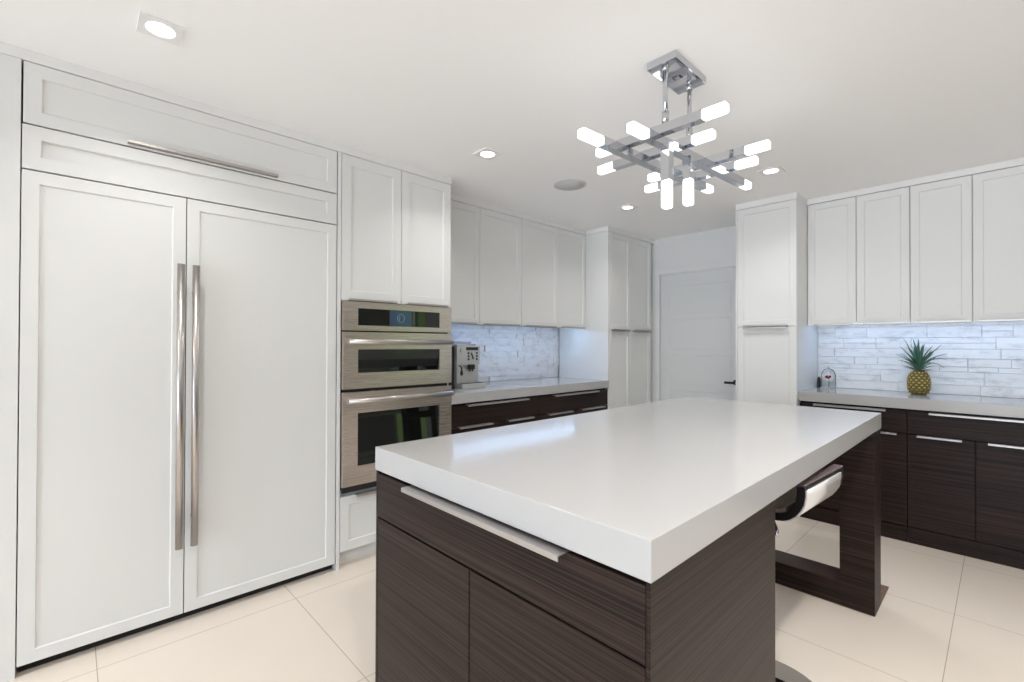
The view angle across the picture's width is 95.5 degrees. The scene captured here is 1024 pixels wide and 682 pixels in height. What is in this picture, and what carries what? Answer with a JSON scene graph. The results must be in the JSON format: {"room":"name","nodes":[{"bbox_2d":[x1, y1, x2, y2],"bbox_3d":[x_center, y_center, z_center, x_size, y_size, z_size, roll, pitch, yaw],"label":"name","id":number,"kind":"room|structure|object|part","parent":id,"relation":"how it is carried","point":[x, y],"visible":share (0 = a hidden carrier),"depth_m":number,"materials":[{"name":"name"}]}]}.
{"room":"kitchen","nodes":[
{"label":"kitchen","id":0,"kind":"room"},
{"bbox_2d":[451,323,558,381],"bbox_3d":[-2.184,0.081,2.359,9.120,2.358,0.120,1,-1,-43],"label":"wall","id":1,"kind":"structure","parent":0,"point":[451,323],"depth_m":4.42,"materials":[{"name":"white paint"}]},
{"bbox_2d":[450,200,521,325],"bbox_3d":[-0.355,-0.583,3.715,0.912,0.910,0.357,1,-1,-43],"label":"upper cabinet","id":2,"kind":"object","parent":1,"relation":"attached to","point":[485,244],"visible":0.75,"depth_m":3.64,"materials":[{"name":"white paint"}]},
{"bbox_3d":[-0.417,-0.136,3.435,0.384,0.012,0.039,1,-1,-43],"label":"handle","id":3,"kind":"part","parent":2,"relation":"part of","materials":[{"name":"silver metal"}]},
{"bbox_3d":[-0.422,-0.583,3.456,0.456,0.906,0.020,1,-1,-43],"label":"door","id":4,"kind":"part","parent":2,"relation":"part of","materials":[{"name":"white paint"}]},
{"bbox_3d":[-0.091,-0.580,3.771,0.451,0.906,0.020,1,-1,-43],"label":"door","id":5,"kind":"part","parent":2,"relation":"part of","materials":[{"name":"white paint"}]},
{"bbox_3d":[-0.086,-0.133,3.750,0.380,0.012,0.039,1,-1,-43],"label":"handle","id":6,"kind":"part","parent":2,"relation":"part of","materials":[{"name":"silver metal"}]},
{"bbox_2d":[448,324,558,381],"bbox_3d":[-0.178,0.112,4.160,1.794,0.498,0.026,1,-1,-43],"label":"backsplash","id":7,"kind":"structure","parent":1,"relation":"attached to","point":[506,352],"depth_m":4.33,"materials":[{"name":"white tile"}]},
{"bbox_2d":[451,194,585,234],"bbox_3d":[-0.055,-1.058,4.049,1.787,0.044,0.367,1,-1,-43],"label":"trim","id":8,"kind":"structure","parent":1,"relation":"attached to","point":[457,198],"depth_m":3.87,"materials":[{"name":"white paint"}]},
{"bbox_2d":[521,219,585,328],"bbox_3d":[0.296,-0.577,4.333,0.878,0.910,0.357,1,-1,-43],"label":"upper cabinet","id":9,"kind":"object","parent":1,"relation":"attached to","point":[553,260],"visible":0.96,"depth_m":4.19,"materials":[{"name":"white paint"}]},
{"bbox_3d":[0.243,-0.577,4.088,0.462,0.906,0.020,1,-1,-43],"label":"door","id":10,"kind":"part","parent":9,"relation":"part of","materials":[{"name":"white paint"}]},
{"bbox_3d":[0.248,-0.130,4.067,0.391,0.012,0.039,1,-1,-43],"label":"handle","id":11,"kind":"part","parent":9,"relation":"part of","materials":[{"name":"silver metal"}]},
{"bbox_3d":[0.562,-0.574,4.390,0.410,0.906,0.020,1,-1,-43],"label":"door","id":12,"kind":"part","parent":9,"relation":"part of","materials":[{"name":"white paint"}]},
{"bbox_3d":[0.567,-0.126,4.369,0.338,0.012,0.039,1,-1,-43],"label":"handle","id":13,"kind":"part","parent":9,"relation":"part of","materials":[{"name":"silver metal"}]},
{"bbox_2d":[0,0,1023,239],"bbox_3d":[0.870,-1.141,0.693,11.400,0.080,7.000,1,-1,-43],"label":"ceiling","id":14,"kind":"structure","parent":0,"point":[846,95],"depth_m":1.93,"materials":[{"name":"white paint"}]},
{"bbox_2d":[136,11,184,45],"bbox_3d":[-1.237,-1.097,1.637,0.124,0.007,0.124,1,-1,-43],"label":"recessed light","id":15,"kind":"object","parent":14,"relation":"in","point":[148,24],"visible":1,"depth_m":1.63,"materials":[{"name":"white paint"}]},
{"bbox_2d":[473,147,502,160],"bbox_3d":[-0.142,-1.086,2.703,0.124,0.007,0.124,1,-1,-43],"label":"recessed light","id":16,"kind":"object","parent":14,"relation":"in","point":[486,153],"visible":1,"depth_m":2.70,"materials":[{"name":"white paint"}]},
{"bbox_2d":[553,179,585,190],"bbox_3d":[0.401,-1.081,3.228,0.226,0.006,0.226,1,-1,-43],"label":"ceiling speaker","id":17,"kind":"object","parent":14,"relation":"attached to","point":[566,184],"visible":1,"depth_m":3.21,"materials":[{"name":"grey plastic"}]},
{"bbox_2d":[617,204,637,210],"bbox_3d":[0.930,-1.075,3.746,0.124,0.007,0.124,1,-1,-43],"label":"recessed light","id":18,"kind":"object","parent":14,"relation":"in","point":[628,206],"visible":1,"depth_m":3.74,"materials":[{"name":"white paint"}]},
{"bbox_2d":[578,49,770,209],"bbox_3d":[0.730,-0.800,2.043,0.727,0.582,0.883,0,0,19],"label":"chandelier","id":19,"kind":"object","parent":14,"relation":"hanging from","point":[672,69],"visible":1,"depth_m":1.90,"materials":[{"name":"silver metal"}]},
{"bbox_3d":[0.593,-0.950,1.799,0.027,0.227,0.026,1,-1,-43],"label":"stem","id":20,"kind":"part","parent":19,"relation":"part of","materials":[{"name":"silver metal"}]},
{"bbox_3d":[0.738,-0.949,1.937,0.027,0.227,0.026,1,-1,-43],"label":"stem","id":21,"kind":"part","parent":19,"relation":"part of","materials":[{"name":"silver metal"}]},
{"bbox_2d":[757,165,784,175],"bbox_3d":[1.645,-1.079,2.953,0.124,0.007,0.124,1,-1,-43],"label":"recessed light","id":22,"kind":"object","parent":14,"relation":"in","point":[775,169],"visible":1,"depth_m":2.95,"materials":[{"name":"white paint"}]},
{"bbox_2d":[8,517,1023,681],"bbox_3d":[0.863,1.287,0.676,11.400,0.060,7.000,1,-1,-43],"label":"floor","id":23,"kind":"structure","parent":0,"point":[942,616],"depth_m":2.01,"materials":[{"name":"tile"}]},
{"bbox_2d":[0,53,23,681],"bbox_3d":[-2.060,0.100,1.925,0.056,2.314,0.571,1,-1,-43],"label":"wall","id":24,"kind":"structure","parent":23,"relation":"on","point":[11,68],"depth_m":1.72,"materials":[{"name":"white paint"}]},
{"bbox_2d":[16,123,336,671],"bbox_3d":[-1.589,0.224,2.345,1.200,2.075,0.670,1,-1,-43],"label":"refrigerator","id":25,"kind":"object","parent":23,"relation":"on","point":[177,378],"visible":1,"depth_m":2.03,"materials":[{"name":"white wood"}]},
{"bbox_3d":[-1.663,0.287,1.922,0.512,1.863,0.020,1,-1,-43],"label":"door","id":26,"kind":"part","parent":25,"relation":"part of","materials":[{"name":"white paint"}]},
{"bbox_3d":[-1.411,-0.731,2.166,1.200,0.166,0.020,1,-1,-43],"label":"grille panel","id":27,"kind":"part","parent":25,"relation":"part of","materials":[{"name":"white paint"}]},
{"bbox_2d":[23,61,336,193],"bbox_3d":[-1.599,-0.935,2.369,1.198,0.231,0.627,1,-1,-43],"label":"upper cabinet","id":28,"kind":"object","parent":25,"relation":"on","point":[53,99],"visible":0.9,"depth_m":2.05,"materials":[{"name":"white paint"}]},
{"bbox_3d":[-1.399,-0.834,2.153,0.586,0.012,0.039,1,-1,-43],"label":"handle","id":29,"kind":"part","parent":28,"relation":"part of","materials":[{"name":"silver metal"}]},
{"bbox_2d":[0,42,451,184],"bbox_3d":[-1.314,-1.073,2.591,2.045,0.042,0.498,1,-1,-43],"label":"trim","id":30,"kind":"structure","parent":28,"relation":"on","point":[11,50],"depth_m":2.12,"materials":[{"name":"white paint"}]},
{"bbox_3d":[-1.466,0.285,2.050,0.029,1.244,0.074,1,-1,-43],"label":"handle","id":31,"kind":"part","parent":25,"relation":"part of","materials":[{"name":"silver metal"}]},
{"bbox_3d":[-1.426,0.285,2.089,0.029,1.244,0.074,1,-1,-43],"label":"handle","id":32,"kind":"part","parent":25,"relation":"part of","materials":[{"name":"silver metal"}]},
{"bbox_3d":[-1.227,0.291,2.336,0.684,1.863,0.020,1,-1,-43],"label":"door","id":33,"kind":"part","parent":25,"relation":"part of","materials":[{"name":"white paint"}]},
{"bbox_2d":[332,152,341,569],"bbox_3d":[-1.156,0.109,2.783,0.019,2.314,0.571,1,-1,-43],"label":"divider panel","id":34,"kind":"object","parent":23,"relation":"on","point":[335,566],"visible":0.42,"depth_m":2.58,"materials":[{"name":"white paint"}]},
{"bbox_2d":[339,153,450,563],"bbox_3d":[-0.878,0.112,3.049,0.746,2.314,0.627,1,-1,-43],"label":"tall cabinet","id":35,"kind":"object","parent":23,"relation":"on","point":[396,224],"visible":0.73,"depth_m":2.78,"materials":[{"name":"white paint"}]},
{"bbox_3d":[-0.690,1.024,2.843,0.744,0.303,0.020,1,-1,-43],"label":"drawer","id":36,"kind":"part","parent":35,"relation":"part of","materials":[{"name":"white paint"}]},
{"bbox_3d":[-0.677,0.876,2.831,0.570,0.012,0.039,1,-1,-43],"label":"handle","id":37,"kind":"part","parent":35,"relation":"part of","materials":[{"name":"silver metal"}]},
{"bbox_3d":[-0.820,-0.636,2.726,0.372,0.819,0.020,1,-1,-43],"label":"door","id":38,"kind":"part","parent":35,"relation":"part of","materials":[{"name":"white paint"}]},
{"bbox_3d":[-0.810,-0.232,2.710,0.300,0.012,0.039,1,-1,-43],"label":"handle","id":39,"kind":"part","parent":35,"relation":"part of","materials":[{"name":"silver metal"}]},
{"bbox_2d":[340,301,453,493],"bbox_3d":[-0.843,0.315,3.006,0.734,1.071,0.637,1,-1,-43],"label":"double wall oven","id":40,"kind":"object","parent":35,"relation":"in","point":[396,359],"visible":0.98,"depth_m":2.76,"materials":[{"name":"silver metal"}]},
{"bbox_3d":[-0.675,-0.139,2.832,0.734,0.164,0.021,1,-1,-43],"label":"control panel","id":41,"kind":"part","parent":40,"relation":"part of","materials":[{"name":"silver metal"}]},
{"bbox_3d":[-0.670,-0.136,2.822,0.553,0.097,0.004,1,-1,-43],"label":"control glass","id":42,"kind":"part","parent":40,"relation":"part of","materials":[{"name":"black glass"}]},
{"bbox_3d":[-0.548,-0.633,2.984,0.368,0.819,0.020,1,-1,-43],"label":"door","id":43,"kind":"part","parent":35,"relation":"part of","materials":[{"name":"white paint"}]},
{"bbox_3d":[-0.539,-0.230,2.966,0.302,0.012,0.039,1,-1,-43],"label":"handle","id":44,"kind":"part","parent":35,"relation":"part of","materials":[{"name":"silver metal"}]},
{"bbox_2d":[451,395,538,433],"bbox_3d":[-0.296,0.851,3.599,0.858,0.846,0.627,1,-1,-43],"label":"base cabinet","id":45,"kind":"object","parent":23,"relation":"on","point":[473,416],"visible":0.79,"depth_m":3.35,"materials":[{"name":"brown wood"}]},
{"bbox_3d":[-0.262,0.877,3.250,0.426,0.582,0.020,1,-1,-43],"label":"door","id":46,"kind":"part","parent":45,"relation":"part of","materials":[{"name":"brown wood"}]},
{"bbox_3d":[-0.252,0.589,3.236,0.297,0.012,0.039,1,-1,-43],"label":"handle","id":47,"kind":"part","parent":45,"relation":"part of","materials":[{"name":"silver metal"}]},
{"bbox_3d":[-0.093,0.445,3.387,0.594,0.012,0.039,1,-1,-43],"label":"handle","id":48,"kind":"part","parent":45,"relation":"part of","materials":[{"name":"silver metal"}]},
{"bbox_3d":[0.050,0.880,3.546,0.426,0.582,0.020,1,-1,-43],"label":"door","id":49,"kind":"part","parent":45,"relation":"part of","materials":[{"name":"brown wood"}]},
{"bbox_3d":[0.064,0.592,3.536,0.270,0.012,0.039,1,-1,-43],"label":"handle","id":50,"kind":"part","parent":45,"relation":"part of","materials":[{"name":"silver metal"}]},
{"bbox_2d":[451,377,608,404],"bbox_3d":[0.040,0.395,3.927,1.796,0.069,0.608,1,-1,-43],"label":"countertop","id":51,"kind":"structure","parent":45,"relation":"on","point":[496,390],"depth_m":3.72,"materials":[{"name":"white stone"}]},
{"bbox_2d":[448,341,485,388],"bbox_3d":[-0.428,0.179,3.617,0.270,0.354,0.392,1,-1,-43],"label":"coffee machine","id":52,"kind":"object","parent":51,"relation":"on","point":[465,355],"visible":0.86,"depth_m":3.49,"materials":[{"name":"grey metal"}]},
{"bbox_3d":[-0.544,0.197,3.558,0.022,0.318,0.318,1,-1,-43],"label":"panel","id":53,"kind":"part","parent":52,"relation":"part of","materials":[{"name":"black plastic"}]},
{"bbox_3d":[-0.466,0.011,3.654,0.191,0.017,0.233,1,-1,-43],"label":"bean lid","id":54,"kind":"part","parent":52,"relation":"part of","materials":[{"name":"grey metal"}]},
{"bbox_3d":[-0.341,0.104,3.526,0.220,0.154,0.041,1,-1,-43],"label":"panel","id":55,"kind":"part","parent":52,"relation":"part of","materials":[{"name":"silver metal"}]},
{"bbox_2d":[455,382,485,388],"bbox_3d":[-0.311,0.336,3.519,0.233,0.040,0.090,1,-1,-43],"label":"drip tray","id":56,"kind":"object","parent":52,"relation":"on","point":[458,385],"depth_m":3.47,"materials":[{"name":"silver metal"}]},
{"bbox_3d":[-0.309,0.202,3.514,0.048,0.053,0.039,1,-1,-43],"label":"spout","id":57,"kind":"part","parent":52,"relation":"part of","materials":[{"name":"black plastic"}]},
{"bbox_2d":[537,388,607,419],"bbox_3d":[0.355,0.858,4.216,0.932,0.846,0.627,1,-1,-43],"label":"base cabinet","id":58,"kind":"object","parent":23,"relation":"on","point":[555,405],"visible":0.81,"depth_m":3.97,"materials":[{"name":"brown wood"}]},
{"bbox_3d":[0.376,0.883,3.854,0.463,0.582,0.020,1,-1,-43],"label":"door","id":59,"kind":"part","parent":58,"relation":"part of","materials":[{"name":"brown wood"}]},
{"bbox_3d":[0.400,0.596,3.854,0.304,0.012,0.039,1,-1,-43],"label":"handle","id":60,"kind":"part","parent":58,"relation":"part of","materials":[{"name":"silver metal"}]},
{"bbox_3d":[0.560,0.451,4.007,0.601,0.012,0.039,1,-1,-43],"label":"handle","id":61,"kind":"part","parent":58,"relation":"part of","materials":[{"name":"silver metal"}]},
{"bbox_3d":[0.714,0.886,4.176,0.463,0.582,0.020,1,-1,-43],"label":"door","id":62,"kind":"part","parent":58,"relation":"part of","materials":[{"name":"brown wood"}]},
{"bbox_3d":[0.722,0.599,4.160,0.340,0.012,0.039,1,-1,-43],"label":"handle","id":63,"kind":"part","parent":58,"relation":"part of","materials":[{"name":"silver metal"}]},
{"bbox_2d":[375,470,774,681],"bbox_3d":[0.115,0.836,1.333,0.651,0.848,0.965,1,-1,-43],"label":"base cabinet","id":64,"kind":"object","parent":23,"relation":"on","point":[464,594],"visible":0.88,"depth_m":1.04,"materials":[{"name":"brown wood"}]},
{"bbox_3d":[-0.203,0.837,1.688,0.624,0.848,0.012,1,-1,-43],"label":"panel","id":65,"kind":"part","parent":64,"relation":"part of","materials":[{"name":"brown wood"}]},
{"bbox_3d":[-0.258,0.866,1.307,0.020,0.616,0.462,1,-1,-43],"label":"door","id":66,"kind":"part","parent":64,"relation":"part of","materials":[{"name":"brown wood"}]},
{"bbox_3d":[-0.099,0.420,1.119,0.039,0.012,0.584,1,-1,-43],"label":"handle","id":67,"kind":"part","parent":64,"relation":"part of","materials":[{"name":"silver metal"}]},
{"bbox_3d":[-0.092,0.485,1.135,0.020,0.135,0.942,1,-1,-43],"label":"drawer","id":68,"kind":"part","parent":64,"relation":"part of","materials":[{"name":"brown wood"}]},
{"bbox_3d":[0.068,0.865,0.964,0.020,0.616,0.477,1,-1,-43],"label":"door","id":69,"kind":"part","parent":64,"relation":"part of","materials":[{"name":"brown wood"}]},
{"bbox_2d":[375,396,880,582],"bbox_3d":[0.679,0.380,1.873,2.154,0.073,0.973,1,-1,-43],"label":"countertop","id":70,"kind":"structure","parent":64,"relation":"on","point":[639,490],"depth_m":1.27,"materials":[{"name":"white stone"}]},
{"bbox_3d":[0.455,0.834,0.996,0.624,0.848,0.008,1,-1,-43],"label":"panel","id":71,"kind":"part","parent":64,"relation":"part of","materials":[{"name":"brown wood"}]},
{"bbox_2d":[559,231,650,408],"bbox_3d":[0.979,0.131,4.808,0.772,2.312,0.622,1,-1,-43],"label":"pantry cabinet","id":72,"kind":"object","parent":23,"relation":"on","point":[614,346],"visible":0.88,"depth_m":4.53,"materials":[{"name":"white paint"}]},
{"bbox_2d":[585,226,653,244],"bbox_3d":[0.989,-1.049,4.863,0.846,0.044,0.623,1,-1,-43],"label":"trim","id":73,"kind":"structure","parent":72,"relation":"on","point":[607,228],"depth_m":4.51,"materials":[{"name":"white paint"}]},
{"bbox_3d":[1.032,0.547,4.479,0.357,1.288,0.020,1,-1,-43],"label":"door","id":74,"kind":"part","parent":72,"relation":"part of","materials":[{"name":"white paint"}]},
{"bbox_3d":[1.036,-0.564,4.487,0.357,0.922,0.020,1,-1,-43],"label":"door","id":75,"kind":"part","parent":72,"relation":"part of","materials":[{"name":"white paint"}]},
{"bbox_3d":[1.304,0.549,4.737,0.386,1.288,0.020,1,-1,-43],"label":"door","id":76,"kind":"part","parent":72,"relation":"part of","materials":[{"name":"white paint"}]},
{"bbox_3d":[1.308,-0.562,4.745,0.386,0.922,0.020,1,-1,-43],"label":"door","id":77,"kind":"part","parent":72,"relation":"part of","materials":[{"name":"white paint"}]},
{"bbox_2d":[651,245,651,343],"bbox_3d":[1.309,0.134,5.077,0.066,2.312,0.435,1,-1,-43],"label":"filler panel","id":78,"kind":"object","parent":23,"relation":"on","point":[651,245],"visible":0.1,"depth_m":4.95,"materials":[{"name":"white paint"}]},
{"bbox_2d":[736,199,817,516],"bbox_3d":[2.105,0.128,3.696,0.601,2.308,0.425,1,-1,-43],"label":"tall cabinet","id":79,"kind":"object","parent":23,"relation":"on","point":[777,349],"visible":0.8,"depth_m":3.50,"materials":[{"name":"white paint"}]},
{"bbox_3d":[1.904,-0.098,3.502,0.039,0.012,0.306,1,-1,-43],"label":"handle","id":80,"kind":"part","parent":79,"relation":"part of","materials":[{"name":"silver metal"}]},
{"bbox_3d":[1.904,-0.118,3.502,0.039,0.012,0.306,1,-1,-43],"label":"handle","id":81,"kind":"part","parent":79,"relation":"part of","materials":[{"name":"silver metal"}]},
{"bbox_3d":[1.920,-0.568,3.515,0.020,0.915,0.410,1,-1,-43],"label":"door","id":82,"kind":"part","parent":79,"relation":"part of","materials":[{"name":"white paint"}]},
{"bbox_3d":[1.917,0.540,3.507,0.020,1.292,0.410,1,-1,-43],"label":"door","id":83,"kind":"part","parent":79,"relation":"part of","materials":[{"name":"white paint"}]},
{"bbox_2d":[736,192,807,210],"bbox_3d":[2.120,-1.052,3.715,0.575,0.048,0.425,1,-1,-43],"label":"trim","id":84,"kind":"structure","parent":79,"relation":"on","point":[791,196],"depth_m":3.50,"materials":[{"name":"white paint"}]},
{"bbox_2d":[775,464,842,681],"bbox_3d":[0.908,0.850,1.677,0.415,0.829,0.406,1,-1,-40],"label":"bar stool","id":85,"kind":"object","parent":23,"relation":"on","point":[823,484],"visible":0.26,"depth_m":1.51,"materials":[{"name":"black"}]},
{"bbox_3d":[0.883,0.620,1.583,0.020,0.043,0.158,0,0,17],"label":"lever","id":86,"kind":"part","parent":85,"relation":"part of","materials":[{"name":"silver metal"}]},
{"bbox_2d":[775,486,796,511],"bbox_3d":[0.877,0.531,1.683,0.350,0.023,0.340,1,-1,-40],"label":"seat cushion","id":87,"kind":"object","parent":85,"relation":"on","point":[784,503],"depth_m":1.53,"materials":[{"name":"black leather"}]},
{"bbox_3d":[0.990,0.507,1.525,0.329,0.110,0.065,1,-1,-40],"label":"panel","id":88,"kind":"part","parent":85,"relation":"part of","materials":[{"name":"white leather"}]},
{"bbox_3d":[1.011,0.438,1.524,0.370,0.007,0.028,1,-1,-40],"label":"rail","id":89,"kind":"part","parent":85,"relation":"part of","materials":[{"name":"grey leather"}]},
{"bbox_2d":[775,429,888,616],"bbox_3d":[1.473,0.849,2.622,0.385,0.848,0.968,1,-1,-43],"label":"frame","id":90,"kind":"object","parent":23,"relation":"on","point":[856,585],"visible":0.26,"depth_m":2.20,"materials":[{"name":"brown wood"}]},
{"bbox_3d":[1.474,1.270,2.621,0.379,0.005,0.968,1,-1,-43],"label":"plate","id":91,"kind":"part","parent":90,"relation":"part of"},
{"bbox_2d":[800,401,907,541],"bbox_3d":[2.477,0.858,3.336,0.546,0.846,0.599,1,-1,-43],"label":"base cabinet","id":92,"kind":"object","parent":23,"relation":"on","point":[894,421],"visible":0.47,"depth_m":3.02,"materials":[{"name":"brown wood"}]},
{"bbox_3d":[2.202,0.883,3.283,0.020,0.578,0.296,1,-1,-43],"label":"door","id":93,"kind":"part","parent":92,"relation":"part of","materials":[{"name":"brown wood"}]},
{"bbox_3d":[2.290,0.451,3.169,0.039,0.012,0.404,1,-1,-43],"label":"handle","id":94,"kind":"part","parent":92,"relation":"part of","materials":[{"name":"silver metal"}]},
{"bbox_3d":[2.307,0.517,3.176,0.020,0.140,0.597,1,-1,-43],"label":"drawer","id":95,"kind":"part","parent":92,"relation":"part of","materials":[{"name":"brown wood"}]},
{"bbox_3d":[2.397,0.596,3.055,0.039,0.012,0.204,1,-1,-43],"label":"handle","id":96,"kind":"part","parent":92,"relation":"part of","materials":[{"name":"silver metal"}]},
{"bbox_3d":[2.409,0.882,3.064,0.020,0.578,0.296,1,-1,-43],"label":"door","id":97,"kind":"part","parent":92,"relation":"part of","materials":[{"name":"brown wood"}]},
{"bbox_2d":[799,387,1023,417],"bbox_3d":[2.909,0.397,2.895,0.535,0.069,1.838,1,-1,-43],"label":"countertop","id":98,"kind":"structure","parent":92,"relation":"on","point":[965,404],"depth_m":2.96,"materials":[{"name":"white stone"}]},
{"bbox_2d":[817,377,820,386],"bbox_3d":[2.444,0.326,3.704,0.023,0.080,0.023,1,-1,-43],"label":"container","id":99,"kind":"object","parent":98,"relation":"on","point":[818,379],"visible":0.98,"depth_m":3.70,"materials":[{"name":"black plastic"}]},
{"bbox_2d":[821,367,835,388],"bbox_3d":[2.452,0.282,3.605,0.104,0.167,0.104,1,-1,-43],"label":"glass dome","id":100,"kind":"object","parent":98,"relation":"on","point":[828,376],"visible":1,"depth_m":3.60,"materials":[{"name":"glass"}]},
{"bbox_2d":[897,338,946,394],"bbox_3d":[2.782,0.166,3.148,0.215,0.394,0.246,0,0,-16],"label":"pineapple","id":101,"kind":"object","parent":98,"relation":"on","point":[918,381],"visible":1,"depth_m":3.15,"materials":[{"name":"yellow food"}]},
{"bbox_3d":[2.782,0.087,3.149,0.216,0.237,0.245,0,0,-15],"label":"crown","id":102,"kind":"part","parent":101,"relation":"part of","materials":[{"name":"green plant"}]},
{"bbox_2d":[908,409,1023,569],"bbox_3d":[2.895,0.856,2.895,0.546,0.846,0.612,1,-1,-43],"label":"base cabinet","id":103,"kind":"object","parent":23,"relation":"on","point":[966,471],"visible":0.98,"depth_m":2.75,"materials":[{"name":"brown wood"}]},
{"bbox_3d":[2.603,0.595,2.837,0.039,0.012,0.203,1,-1,-43],"label":"handle","id":104,"kind":"part","parent":103,"relation":"part of","materials":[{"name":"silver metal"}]},
{"bbox_3d":[2.618,0.881,2.844,0.020,0.578,0.303,1,-1,-43],"label":"door","id":105,"kind":"part","parent":103,"relation":"part of","materials":[{"name":"brown wood"}]},
{"bbox_3d":[2.725,0.516,2.735,0.020,0.140,0.610,1,-1,-43],"label":"drawer","id":106,"kind":"part","parent":103,"relation":"part of","materials":[{"name":"brown wood"}]},
{"bbox_3d":[2.714,0.449,2.722,0.039,0.012,0.410,1,-1,-43],"label":"handle","id":107,"kind":"part","parent":103,"relation":"part of","materials":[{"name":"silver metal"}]},
{"bbox_3d":[2.829,0.880,2.622,0.020,0.578,0.303,1,-1,-43],"label":"door","id":108,"kind":"part","parent":103,"relation":"part of","materials":[{"name":"brown wood"}]},
{"bbox_3d":[2.818,0.594,2.611,0.039,0.012,0.205,1,-1,-43],"label":"handle","id":109,"kind":"part","parent":103,"relation":"part of","materials":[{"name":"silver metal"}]},
{"bbox_2d":[651,226,972,401],"bbox_3d":[2.771,0.105,3.598,0.225,2.358,4.905,1,-1,-43],"label":"wall","id":110,"kind":"structure","parent":0,"point":[717,245],"depth_m":4.67,"materials":[{"name":"white paint"}]},
{"bbox_2d":[655,260,735,401],"bbox_3d":[1.827,0.268,4.569,0.016,2.040,0.915,1,-1,-43],"label":"trim","id":111,"kind":"structure","parent":110,"relation":"attached to","point":[730,263],"depth_m":4.87,"materials":[{"name":"white paint"}]},
{"bbox_2d":[661,268,735,400],"bbox_3d":[1.831,0.299,4.573,0.108,1.962,0.815,1,-1,-43],"label":"door","id":112,"kind":"structure","parent":110,"relation":"in","point":[698,309],"depth_m":4.58,"materials":[{"name":"white paint"}]},
{"bbox_3d":[2.039,0.387,4.324,0.068,0.052,0.111,1,-1,-43],"label":"handle","id":113,"kind":"part","parent":112,"relation":"part of","materials":[{"name":"black plastic"}]},
{"bbox_2d":[808,187,910,325],"bbox_3d":[2.553,-0.574,3.418,0.343,0.918,0.594,1,-1,-43],"label":"upper cabinet","id":114,"kind":"object","parent":110,"relation":"attached to","point":[859,246],"visible":0.97,"depth_m":3.30,"materials":[{"name":"white paint"}]},
{"bbox_3d":[2.355,-0.573,3.432,0.020,0.914,0.299,1,-1,-43],"label":"door","id":115,"kind":"part","parent":114,"relation":"part of","materials":[{"name":"white paint"}]},
{"bbox_3d":[2.352,-0.122,3.404,0.039,0.012,0.240,1,-1,-43],"label":"handle","id":116,"kind":"part","parent":114,"relation":"part of","materials":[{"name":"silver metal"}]},
{"bbox_3d":[2.560,-0.574,3.215,0.020,0.914,0.289,1,-1,-43],"label":"door","id":117,"kind":"part","parent":114,"relation":"part of","materials":[{"name":"white paint"}]},
{"bbox_3d":[2.554,-0.122,3.192,0.039,0.012,0.232,1,-1,-43],"label":"handle","id":118,"kind":"part","parent":114,"relation":"part of","materials":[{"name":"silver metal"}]},
{"bbox_2d":[807,158,1023,204],"bbox_3d":[3.175,-1.058,2.790,0.317,0.042,2.370,1,-1,-43],"label":"trim","id":119,"kind":"structure","parent":110,"relation":"attached to","point":[1015,162],"depth_m":3.06,"materials":[{"name":"white paint"}]},
{"bbox_2d":[818,321,1023,398],"bbox_3d":[3.094,0.118,3.072,0.026,0.492,1.840,1,-1,-43],"label":"backsplash","id":120,"kind":"structure","parent":110,"relation":"attached to","point":[983,358],"depth_m":3.23,"materials":[{"name":"white tile"}]},
{"bbox_2d":[910,165,1023,322],"bbox_3d":[2.961,-0.576,2.988,0.343,0.918,0.588,1,-1,-43],"label":"upper cabinet","id":121,"kind":"object","parent":110,"relation":"attached to","point":[967,232],"visible":1,"depth_m":2.90,"materials":[{"name":"white paint"}]},
{"bbox_3d":[2.763,-0.574,3.002,0.020,0.914,0.292,1,-1,-43],"label":"door","id":122,"kind":"part","parent":121,"relation":"part of","materials":[{"name":"white paint"}]},
{"bbox_3d":[2.753,-0.123,2.982,0.039,0.012,0.235,1,-1,-43],"label":"handle","id":123,"kind":"part","parent":121,"relation":"part of","materials":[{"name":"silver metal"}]},
{"bbox_3d":[2.966,-0.575,2.788,0.020,0.914,0.290,1,-1,-43],"label":"door","id":124,"kind":"part","parent":121,"relation":"part of","materials":[{"name":"white paint"}]},
{"bbox_3d":[2.950,-0.124,2.774,0.039,0.012,0.222,1,-1,-43],"label":"handle","id":125,"kind":"part","parent":121,"relation":"part of","materials":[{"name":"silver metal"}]}
]}

